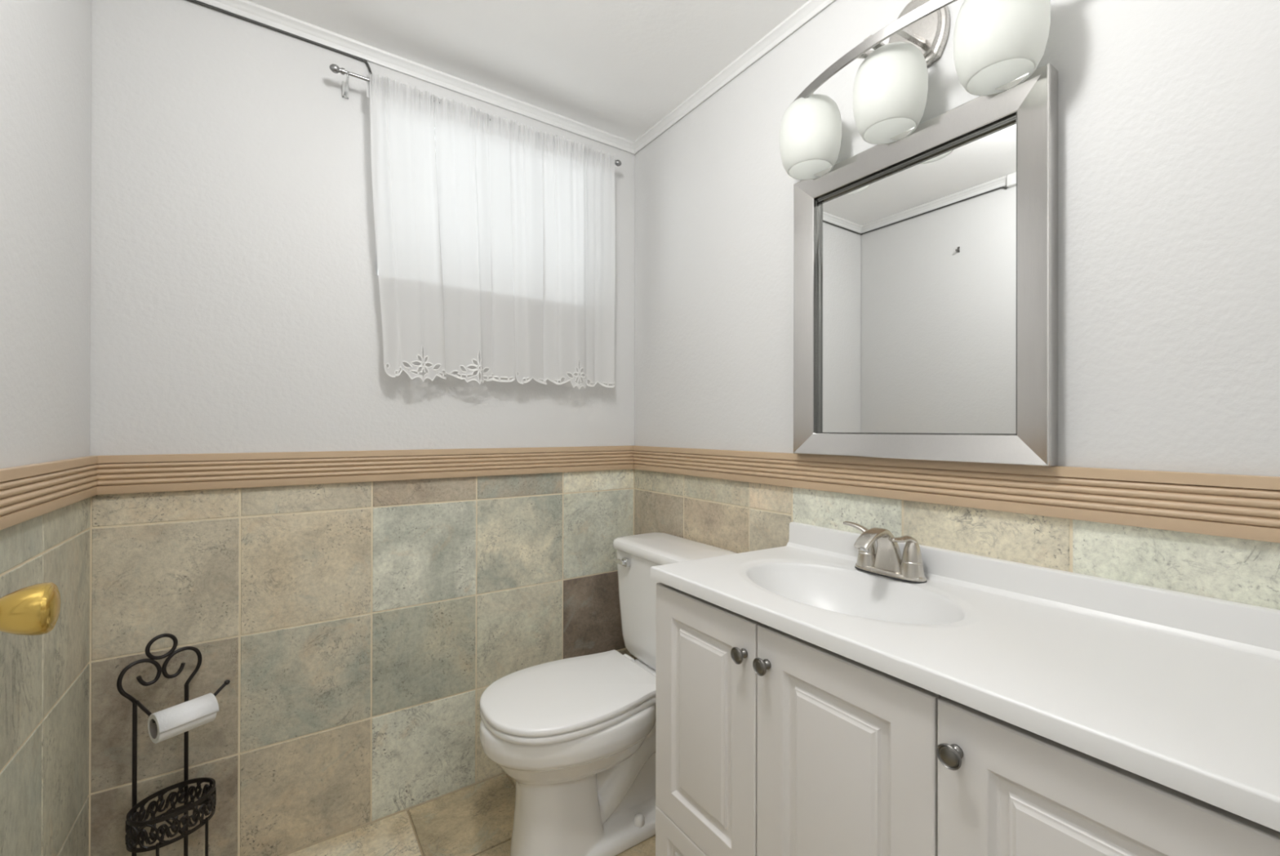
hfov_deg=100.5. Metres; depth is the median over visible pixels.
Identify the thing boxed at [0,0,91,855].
wall
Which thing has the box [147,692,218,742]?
toilet paper roll
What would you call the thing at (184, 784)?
basket
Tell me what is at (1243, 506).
trim
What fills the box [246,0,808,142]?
ceiling
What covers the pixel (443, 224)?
curtain
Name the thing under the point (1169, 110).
wall
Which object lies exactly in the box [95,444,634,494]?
trim
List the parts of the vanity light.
lamp shade, arm, lamp shade, wall plate, lamp shade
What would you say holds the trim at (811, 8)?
attached to the wall at (1169, 110)
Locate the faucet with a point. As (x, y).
(886, 559)
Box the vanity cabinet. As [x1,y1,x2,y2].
[655,582,1279,855]
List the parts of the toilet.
lid, bowl, flush lever, tank, tank lid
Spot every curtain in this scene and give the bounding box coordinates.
[366,72,515,383]
[509,119,615,389]
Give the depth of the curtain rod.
1.49 m
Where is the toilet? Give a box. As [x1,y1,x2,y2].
[479,531,737,855]
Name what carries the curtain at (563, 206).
hanging from the curtain rod
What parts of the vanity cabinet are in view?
drawer, door, knob, knob, door, knob, door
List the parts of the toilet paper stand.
scroll post, leg, scroll post, roll arm, leg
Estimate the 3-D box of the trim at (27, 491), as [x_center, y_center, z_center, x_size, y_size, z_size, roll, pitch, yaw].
[-0.773,0.109,0.506,0.015,0.091,1.790,0,0,-34]
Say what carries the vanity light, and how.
attached to the wall at (1169, 110)
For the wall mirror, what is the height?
0.710 m
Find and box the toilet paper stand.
[116,632,230,855]
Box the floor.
[286,773,655,855]
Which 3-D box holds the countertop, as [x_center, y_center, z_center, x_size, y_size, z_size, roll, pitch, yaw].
[0.501,0.347,0.919,0.455,0.186,1.032,0,0,-34]
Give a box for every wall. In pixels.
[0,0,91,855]
[88,0,635,855]
[634,0,1279,658]
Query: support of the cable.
attached to the wall at (358, 631)
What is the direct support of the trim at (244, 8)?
attached to the wall at (358, 631)
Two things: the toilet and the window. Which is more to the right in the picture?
the toilet
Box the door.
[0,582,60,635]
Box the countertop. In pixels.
[649,521,1279,831]
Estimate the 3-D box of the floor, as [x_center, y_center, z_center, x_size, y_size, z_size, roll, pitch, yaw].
[-0.152,1.225,0.928,1.842,0.120,2.110,0,0,-34]
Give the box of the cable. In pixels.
[186,0,372,74]
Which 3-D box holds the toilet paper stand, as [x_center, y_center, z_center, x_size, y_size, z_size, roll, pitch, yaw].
[-1.077,0.824,1.237,0.134,0.671,0.178,0,0,30]
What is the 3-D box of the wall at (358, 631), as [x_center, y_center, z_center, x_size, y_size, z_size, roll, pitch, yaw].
[-0.698,0.025,1.738,1.842,2.382,0.162,0,0,-34]
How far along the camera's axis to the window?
1.65 m
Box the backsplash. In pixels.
[788,521,1279,650]
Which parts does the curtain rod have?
rod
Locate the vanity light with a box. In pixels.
[779,0,1050,179]
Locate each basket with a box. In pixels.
[126,776,215,826]
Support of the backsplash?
attached to the wall at (1169, 110)
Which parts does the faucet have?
lever, handle, spout, plate, lever, handle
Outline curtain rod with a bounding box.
[328,63,621,166]
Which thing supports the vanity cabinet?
on the floor
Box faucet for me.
[843,520,926,582]
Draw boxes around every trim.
[0,455,97,529]
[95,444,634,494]
[195,0,634,154]
[632,444,1279,542]
[633,0,835,154]
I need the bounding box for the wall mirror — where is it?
[793,63,1057,466]

